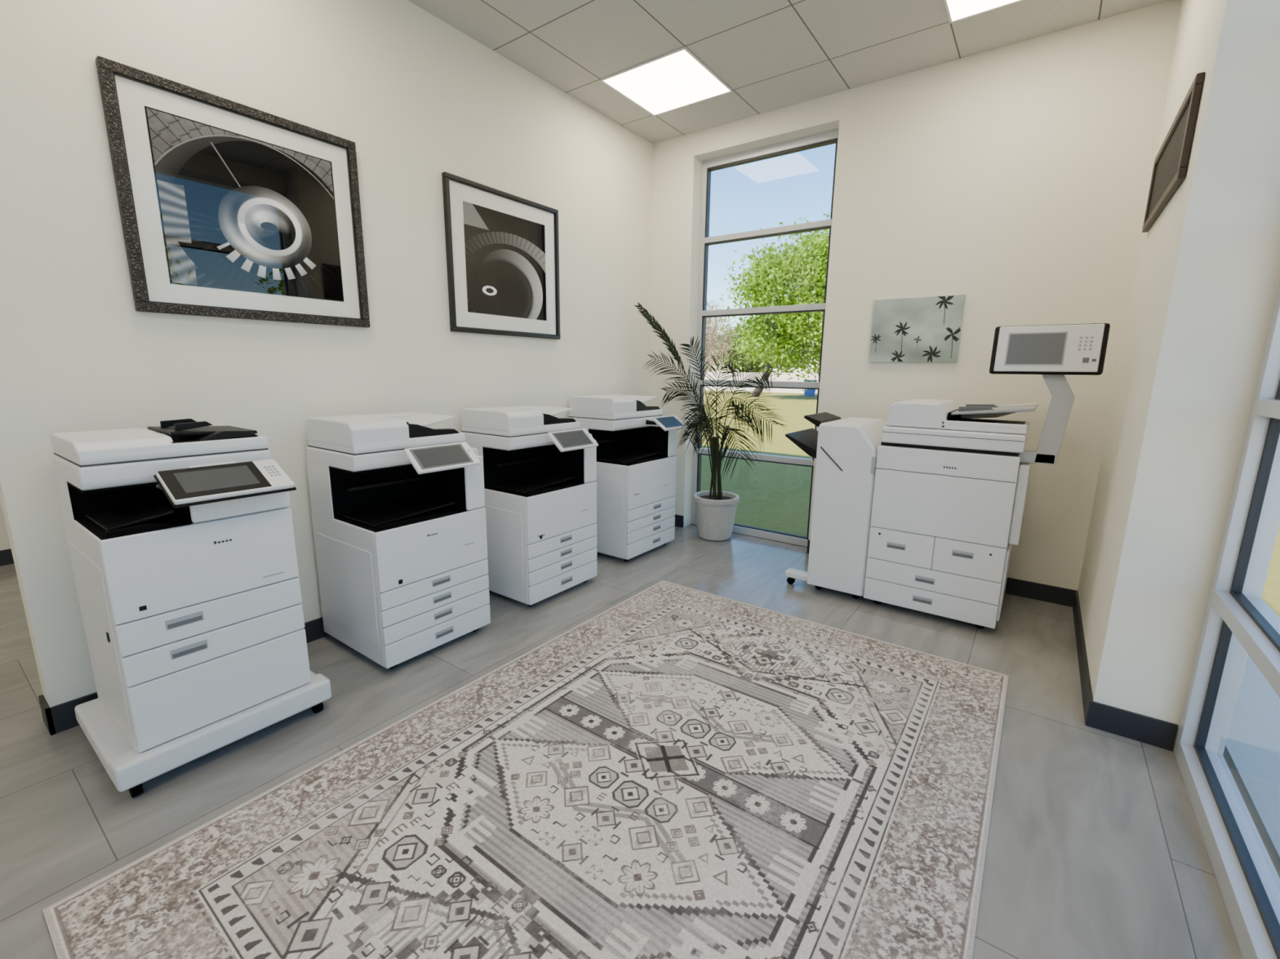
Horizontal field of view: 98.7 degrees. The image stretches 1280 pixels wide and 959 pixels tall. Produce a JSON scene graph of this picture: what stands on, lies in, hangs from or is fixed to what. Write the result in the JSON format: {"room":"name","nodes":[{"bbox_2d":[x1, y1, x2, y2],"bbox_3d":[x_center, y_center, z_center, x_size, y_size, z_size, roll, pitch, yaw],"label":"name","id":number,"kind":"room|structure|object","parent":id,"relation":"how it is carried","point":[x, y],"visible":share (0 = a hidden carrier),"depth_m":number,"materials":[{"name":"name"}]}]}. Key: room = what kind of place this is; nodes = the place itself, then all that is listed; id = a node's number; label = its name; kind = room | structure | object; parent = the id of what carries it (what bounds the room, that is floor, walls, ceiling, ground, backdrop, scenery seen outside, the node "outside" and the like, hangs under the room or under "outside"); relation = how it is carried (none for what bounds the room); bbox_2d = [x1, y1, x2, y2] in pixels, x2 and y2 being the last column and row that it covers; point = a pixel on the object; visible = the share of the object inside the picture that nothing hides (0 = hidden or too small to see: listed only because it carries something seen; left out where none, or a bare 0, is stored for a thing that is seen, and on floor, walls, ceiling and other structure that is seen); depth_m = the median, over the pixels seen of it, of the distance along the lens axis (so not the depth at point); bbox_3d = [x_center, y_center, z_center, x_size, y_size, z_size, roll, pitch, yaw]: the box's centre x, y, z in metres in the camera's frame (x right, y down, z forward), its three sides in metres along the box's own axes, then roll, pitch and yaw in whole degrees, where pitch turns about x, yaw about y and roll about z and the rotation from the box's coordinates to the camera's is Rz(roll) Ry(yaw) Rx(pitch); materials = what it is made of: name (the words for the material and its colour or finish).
{"room":"copier showroom","nodes":[
{"label":"copier showroom","id":0,"kind":"room"},
{"bbox_2d":[0,500,10,550],"bbox_3d":[-4.251,-1.026,3.729,0.100,3.198,7.420,9,14,35],"label":"wall","id":1,"kind":"structure","parent":0,"point":[4,539],"depth_m":3.77,"materials":[{"name":"beige paint"}]},
{"bbox_2d":[0,548,13,565],"bbox_3d":[-4.301,0.518,3.893,0.012,0.105,7.160,9,14,35],"label":"baseboard","id":2,"kind":"structure","parent":1,"relation":"attached to","point":[6,556],"depth_m":3.79,"materials":[{"name":"grey rubber"}]},
{"bbox_2d":[0,0,652,707],"bbox_3d":[-1.109,-0.910,3.336,0.140,3.198,3.856,9,14,35],"label":"wall","id":3,"kind":"structure","parent":0,"point":[419,99],"depth_m":2.50,"materials":[{"name":"beige paint"}]},
{"bbox_2d":[38,617,328,735],"bbox_3d":[-1.126,0.608,3.626,0.152,0.105,3.870,9,14,35],"label":"baseboard","id":4,"kind":"structure","parent":3,"relation":"attached to","point":[60,717],"depth_m":2.09,"materials":[{"name":"grey rubber"}]},
{"bbox_2d":[95,55,369,327],"bbox_3d":[-1.651,-1.133,2.374,0.035,0.861,0.904,9,14,35],"label":"framed print","id":5,"kind":"object","parent":3,"relation":"attached to","point":[228,208],"visible":1,"depth_m":2.29,"materials":[{"name":"black wood"}]},
{"bbox_2d":[441,171,559,339],"bbox_3d":[-0.833,-1.351,3.478,0.030,0.856,0.889,9,14,35],"label":"framed print","id":6,"kind":"object","parent":3,"relation":"attached to","point":[502,248],"visible":1,"depth_m":3.42,"materials":[{"name":"black"}]},
{"bbox_2d":[0,524,1243,958],"bbox_3d":[-1.673,0.999,2.198,6.330,0.120,7.420,9,14,35],"label":"floor","id":7,"kind":"structure","parent":0,"point":[1095,849],"depth_m":1.90,"materials":[{"name":"tile"}]},
{"bbox_2d":[74,671,331,798],"bbox_3d":[-1.675,0.878,2.135,0.610,0.140,0.645,9,14,35],"label":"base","id":8,"kind":"object","parent":7,"relation":"on","point":[127,768],"visible":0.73,"depth_m":1.90,"materials":[{"name":"white plastic"}]},
{"bbox_2d":[50,418,311,752],"bbox_3d":[-1.639,0.320,2.003,0.662,1.051,0.526,9,14,35],"label":"office copier","id":9,"kind":"object","parent":8,"relation":"on","point":[180,534],"visible":1,"depth_m":1.84,"materials":[{"name":"white plastic"}]},
{"bbox_2d":[106,631,110,642],"bbox_3d":[-1.689,0.501,1.749,0.020,0.030,0.009,9,14,35],"label":"switch","id":10,"kind":"object","parent":9,"relation":"attached to","point":[108,634],"depth_m":1.74,"materials":[{"name":"black plastic"}]},
{"bbox_2d":[50,428,173,456],"bbox_3d":[-1.784,-0.130,1.856,0.406,0.045,0.236,9,14,35],"label":"hood","id":11,"kind":"object","parent":9,"relation":"attached to","point":[128,442],"depth_m":1.77,"materials":[{"name":"white plastic"}]},
{"bbox_2d":[84,497,173,531],"bbox_3d":[-1.698,0.112,1.826,0.300,0.036,0.165,9,14,35],"label":"tray","id":12,"kind":"object","parent":9,"relation":"on","point":[110,513],"depth_m":1.83,"materials":[{"name":"black plastic"}]},
{"bbox_2d":[147,425,257,435],"bbox_3d":[-1.625,-0.184,2.043,0.275,0.027,0.255,9,14,35],"label":"tray","id":13,"kind":"object","parent":9,"relation":"on","point":[162,429],"depth_m":1.96,"materials":[{"name":"black plastic"}]},
{"bbox_2d":[306,412,490,668],"bbox_3d":[-1.167,0.258,2.738,0.683,1.134,0.583,9,14,35],"label":"office copier","id":14,"kind":"object","parent":7,"relation":"on","point":[399,523],"visible":1,"depth_m":2.58,"materials":[{"name":"white plastic"}]},
{"bbox_2d":[306,414,408,447],"bbox_3d":[-1.321,-0.233,2.570,0.426,0.110,0.266,9,14,35],"label":"hood","id":15,"kind":"object","parent":14,"relation":"attached to","point":[351,430],"depth_m":2.46,"materials":[{"name":"white plastic"}]},
{"bbox_2d":[340,493,454,527],"bbox_3d":[-1.157,0.141,2.642,0.300,0.037,0.410,9,14,35],"label":"tray","id":16,"kind":"object","parent":14,"relation":"on","point":[379,511],"depth_m":2.63,"materials":[{"name":"black plastic"}]},
{"bbox_2d":[401,413,455,426],"bbox_3d":[-1.144,-0.291,2.781,0.295,0.061,0.285,9,14,35],"label":"tray","id":17,"kind":"object","parent":14,"relation":"on","point":[424,420],"depth_m":2.80,"materials":[{"name":"white plastic"}]},
{"bbox_2d":[42,580,1008,958],"bbox_3d":[0.092,1.001,1.965,1.920,0.006,2.830,9,14,35],"label":"area rug","id":18,"kind":"object","parent":7,"relation":"on","point":[678,771],"visible":1,"depth_m":1.68,"materials":[{"name":"grey carpet"}]},
{"bbox_2d":[460,405,598,606],"bbox_3d":[-0.657,0.128,3.425,0.683,1.134,0.593,9,14,35],"label":"office copier","id":19,"kind":"object","parent":7,"relation":"on","point":[540,468],"visible":0.98,"depth_m":3.24,"materials":[{"name":"white plastic"}]},
{"bbox_2d":[461,406,543,431],"bbox_3d":[-0.815,-0.361,3.253,0.426,0.110,0.266,9,14,35],"label":"hood","id":20,"kind":"object","parent":19,"relation":"attached to","point":[496,419],"depth_m":3.15,"materials":[{"name":"white plastic"}]},
{"bbox_2d":[488,471,574,493],"bbox_3d":[-0.648,0.011,3.329,0.300,0.037,0.420,9,14,35],"label":"tray","id":21,"kind":"object","parent":19,"relation":"on","point":[521,482],"depth_m":3.31,"materials":[{"name":"black plastic"}]},
{"bbox_2d":[531,405,572,416],"bbox_3d":[-0.635,-0.420,3.468,0.295,0.061,0.295,9,14,35],"label":"tray","id":22,"kind":"object","parent":19,"relation":"on","point":[551,411],"depth_m":3.49,"materials":[{"name":"white plastic"}]},
{"bbox_2d":[567,394,687,561],"bbox_3d":[-0.099,-0.042,4.207,0.703,1.179,0.623,9,14,35],"label":"office copier","id":23,"kind":"object","parent":7,"relation":"on","point":[637,447],"visible":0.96,"depth_m":4.01,"materials":[{"name":"white plastic"}]},
{"bbox_2d":[568,395,636,415],"bbox_3d":[-0.273,-0.546,4.025,0.426,0.125,0.266,9,14,35],"label":"hood","id":24,"kind":"object","parent":23,"relation":"attached to","point":[587,405],"depth_m":3.92,"materials":[{"name":"white plastic"}]},
{"bbox_2d":[596,448,660,463],"bbox_3d":[-0.097,-0.183,4.112,0.300,0.037,0.450,9,14,35],"label":"tray","id":25,"kind":"object","parent":23,"relation":"on","point":[614,455],"depth_m":4.10,"materials":[{"name":"black plastic"}]},
{"bbox_2d":[623,395,656,403],"bbox_3d":[-0.084,-0.607,4.252,0.295,0.076,0.325,9,14,35],"label":"tray","id":26,"kind":"object","parent":23,"relation":"on","point":[643,399],"depth_m":4.28,"materials":[{"name":"white plastic"}]},
{"bbox_2d":[634,302,791,541],"bbox_3d":[0.553,-0.422,4.276,0.711,1.914,1.215,-6,13,-30],"label":"potted palm","id":27,"kind":"object","parent":7,"relation":"on","point":[715,510],"visible":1,"depth_m":4.29,"materials":[{"name":"plant"}]},
{"bbox_2d":[693,490,739,541],"bbox_3d":[0.631,0.307,4.596,0.385,0.362,0.385,9,14,35],"label":"pot","id":28,"kind":"object","parent":27,"relation":"attached to","point":[715,513],"depth_m":4.48,"materials":[{"name":"ceramic"}]},
{"bbox_2d":[785,323,1110,629],"bbox_3d":[1.695,-0.065,3.324,1.520,1.609,0.733,9,14,35],"label":"printer","id":29,"kind":"object","parent":7,"relation":"on","point":[920,508],"visible":1,"depth_m":3.00,"materials":[{"name":"white plastic"}]},
{"bbox_2d":[785,428,817,458],"bbox_3d":[1.158,-0.244,3.641,0.224,0.143,0.500,9,14,35],"label":"tray","id":30,"kind":"object","parent":29,"relation":"on","point":[806,439],"depth_m":3.50,"materials":[{"name":"black plastic"}]},
{"bbox_2d":[804,412,841,427],"bbox_3d":[1.200,-0.385,3.583,0.124,0.083,0.420,9,14,35],"label":"tray","id":31,"kind":"object","parent":29,"relation":"on","point":[817,419],"depth_m":3.50,"materials":[{"name":"black plastic"}]},
{"bbox_2d":[885,399,958,429],"bbox_3d":[1.684,-0.396,3.241,0.307,0.134,0.590,9,14,35],"label":"hood","id":32,"kind":"object","parent":29,"relation":"attached to","point":[913,414],"depth_m":3.02,"materials":[{"name":"white plastic"}]},
{"bbox_2d":[958,406,994,411],"bbox_3d":[1.814,-0.375,2.950,0.179,0.035,0.015,9,14,35],"label":"tray","id":33,"kind":"object","parent":29,"relation":"on","point":[961,408],"depth_m":2.95,"materials":[{"name":"grey plastic"}]},
{"bbox_2d":[965,404,998,407],"bbox_3d":[2.002,-0.423,3.204,0.179,0.035,0.015,9,14,35],"label":"tray","id":34,"kind":"object","parent":29,"relation":"on","point":[966,405],"depth_m":3.20,"materials":[{"name":"grey plastic"}]},
{"bbox_2d":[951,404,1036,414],"bbox_3d":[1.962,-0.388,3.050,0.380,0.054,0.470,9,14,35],"label":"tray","id":35,"kind":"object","parent":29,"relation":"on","point":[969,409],"depth_m":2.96,"materials":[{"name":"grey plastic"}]},
{"bbox_2d":[960,403,1037,418],"bbox_3d":[2.114,-0.404,3.255,0.385,0.111,0.040,9,14,35],"label":"tray","id":36,"kind":"object","parent":29,"relation":"on","point":[989,415],"depth_m":3.25,"materials":[{"name":"white plastic"}]},
{"bbox_2d":[1008,462,1031,545],"bbox_3d":[2.060,0.105,2.975,0.044,0.420,0.400,9,14,35],"label":"tray","id":37,"kind":"object","parent":29,"relation":"on","point":[1024,467],"depth_m":2.82,"materials":[{"name":"white plastic"}]},
{"bbox_2d":[408,0,1168,143],"bbox_3d":[-1.634,-2.237,1.559,6.330,0.080,7.420,9,14,35],"label":"ceiling","id":38,"kind":"structure","parent":0,"point":[773,55],"depth_m":3.07,"materials":[{"name":"tile"}]},
{"bbox_2d":[600,46,733,115],"bbox_3d":[0.181,-2.568,3.579,0.634,0.008,0.605,9,14,35],"label":"trim","id":39,"kind":"structure","parent":38,"relation":"attached to","point":[685,48],"depth_m":3.45,"materials":[{"name":"white metal"}]},
{"bbox_2d":[604,49,729,114],"bbox_3d":[0.181,-2.569,3.578,0.610,0.005,0.581,9,14,35],"label":"ceiling light","id":40,"kind":"object","parent":38,"relation":"in","point":[675,80],"visible":1,"depth_m":3.55,"materials":[{"name":"white plastic"}]},
{"bbox_2d":[946,0,1016,20],"bbox_3d":[1.717,-2.334,2.482,0.610,0.005,0.581,9,14,35],"label":"ceiling light","id":41,"kind":"object","parent":38,"relation":"in","point":[958,9],"visible":1,"depth_m":2.77,"materials":[{"name":"white plastic"}]},
{"bbox_2d":[943,0,1022,22],"bbox_3d":[1.717,-2.333,2.483,0.634,0.008,0.605,9,14,35],"label":"trim","id":42,"kind":"structure","parent":38,"relation":"attached to","point":[944,1],"depth_m":2.80,"materials":[{"name":"white metal"}]},
{"bbox_2d":[648,0,1182,590],"bbox_3d":[0.455,-1.116,4.729,6.330,3.298,0.260,9,14,35],"label":"wall","id":43,"kind":"structure","parent":0,"point":[1014,180],"depth_m":3.32,"materials":[{"name":"beige paint"}]},
{"bbox_2d":[691,128,839,546],"bbox_3d":[0.958,-1.014,4.419,1.125,3.030,0.070,9,14,35],"label":"frame","id":44,"kind":"object","parent":43,"relation":"attached to","point":[832,134],"visible":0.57,"depth_m":4.40,"materials":[{"name":"silver metal"}]},
{"bbox_2d":[695,137,837,539],"bbox_3d":[0.953,-1.013,4.413,1.035,2.910,0.045,9,14,35],"label":"gasket","id":45,"kind":"object","parent":43,"relation":"attached to","point":[709,170],"visible":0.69,"depth_m":4.36,"materials":[{"name":"grey"}]},
{"bbox_2d":[674,514,1077,607],"bbox_3d":[1.341,0.523,4.209,3.165,0.105,0.012,9,14,35],"label":"baseboard","id":46,"kind":"structure","parent":43,"relation":"attached to","point":[1045,593],"depth_m":3.40,"materials":[{"name":"grey rubber"}]},
{"bbox_2d":[868,294,965,362],"bbox_3d":[1.792,-0.974,3.583,0.532,0.408,0.026,9,14,35],"label":"canvas art","id":47,"kind":"object","parent":43,"relation":"attached to","point":[917,329],"visible":1,"depth_m":3.56,"materials":[{"name":"grey fabric"}]},
{"bbox_2d":[1077,0,1279,750],"bbox_3d":[0.679,-0.241,0.055,0.365,3.198,7.160,9,14,35],"label":"wall","id":48,"kind":"structure","parent":0,"point":[1206,281],"depth_m":1.91,"materials":[{"name":"beige paint"}]},
{"bbox_2d":[1072,591,1177,751],"bbox_3d":[2.294,0.839,2.667,0.255,0.105,1.410,9,14,35],"label":"baseboard","id":49,"kind":"structure","parent":48,"relation":"attached to","point":[1153,731],"depth_m":2.13,"materials":[{"name":"grey rubber"}]},
{"bbox_2d":[1142,71,1205,232],"bbox_3d":[2.167,-1.286,2.255,0.022,0.330,0.920,9,14,35],"label":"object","id":50,"kind":"object","parent":48,"relation":"attached to","point":[1171,164],"visible":1,"depth_m":2.12,"materials":[{"name":"brown"}]},
{"bbox_2d":[1147,102,1190,217],"bbox_3d":[2.167,-1.286,2.256,0.001,0.254,0.844,9,14,35],"label":"print","id":51,"kind":"object","parent":50,"relation":"attached to","point":[1167,166],"depth_m":2.23},
{"bbox_2d":[1173,282,1279,958],"bbox_3d":[1.668,-0.372,1.210,0.110,3.030,1.278,9,14,35],"label":"frame","id":52,"kind":"object","parent":48,"relation":"attached to","point":[1253,940],"visible":0.9,"depth_m":1.76,"materials":[{"name":"silver metal"}]},
{"bbox_2d":[1194,379,1279,958],"bbox_3d":[1.648,-0.374,1.193,0.024,2.900,1.218,9,14,35],"label":"gasket","id":53,"kind":"object","parent":48,"relation":"attached to","point":[1272,926],"visible":0.76,"depth_m":1.75,"materials":[{"name":"grey rubber"}]},
{"label":"outside","id":54,"kind":"structure","parent":0,"visible":0},
{"bbox_2d":[700,377,1279,617],"bbox_3d":[46.079,-11.125,67.197,240.000,0.200,155.660,9,14,35],"label":"lawn","id":55,"kind":"structure","parent":54,"point":[774,496],"depth_m":7.99,"materials":[{"name":"green plant"}]},
{"bbox_2d":[705,326,724,372],"bbox_3d":[4.959,-17.163,73.416,15.489,8.269,15.041,-2,11,-13],"label":"tree","id":56,"kind":"object","parent":55,"relation":"on","point":[722,326],"visible":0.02,"depth_m":71.13,"materials":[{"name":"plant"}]},
{"bbox_2d":[704,299,740,379],"bbox_3d":[4.175,-8.909,36.847,4.251,6.228,4.438,-8,14,-37],"label":"bare tree","id":57,"kind":"object","parent":55,"relation":"on","point":[708,338],"visible":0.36,"depth_m":36.30,"materials":[{"name":"brown plant"}]},
{"bbox_2d":[704,302,741,378],"bbox_3d":[6.298,-11.758,48.319,5.434,7.422,5.871,2,11,7],"label":"bare tree","id":58,"kind":"object","parent":55,"relation":"on","point":[723,348],"visible":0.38,"depth_m":47.99,"materials":[{"name":"brown plant"}]},
{"bbox_2d":[706,316,814,380],"bbox_3d":[14.441,-14.731,62.333,13.650,8.017,11.782,-2,12,-15],"label":"tree","id":59,"kind":"object","parent":55,"relation":"on","point":[739,363],"visible":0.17,"depth_m":60.37,"materials":[{"name":"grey plant"}]},
{"bbox_2d":[703,372,818,393],"bbox_3d":[16.421,-6.365,37.042,48.000,1.450,0.080,9,14,35],"label":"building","id":60,"kind":"structure","parent":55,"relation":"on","point":[783,378],"depth_m":41.58,"materials":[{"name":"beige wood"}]},
{"bbox_2d":[719,213,831,396],"bbox_3d":[9.363,-9.284,30.035,9.869,9.727,10.182,3,11,10],"label":"leafy tree","id":61,"kind":"object","parent":55,"relation":"on","point":[803,268],"visible":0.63,"depth_m":27.83,"materials":[{"name":"green plant"}]},
{"bbox_2d":[803,379,817,395],"bbox_3d":[11.124,-5.997,35.941,0.720,1.030,0.700,9,14,35],"label":"recycling bin","id":62,"kind":"object","parent":55,"relation":"on","point":[809,392],"visible":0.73,"depth_m":35.75,"materials":[{"name":"blue plastic"}]},
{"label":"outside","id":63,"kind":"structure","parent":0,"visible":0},
{"bbox_2d":[1222,654,1279,878],"bbox_3d":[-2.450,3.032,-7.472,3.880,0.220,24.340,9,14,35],"label":"window pane","id":64,"kind":"object","parent":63,"point":[1251,753],"depth_m":2.17,"materials":[{"name":"glass"}]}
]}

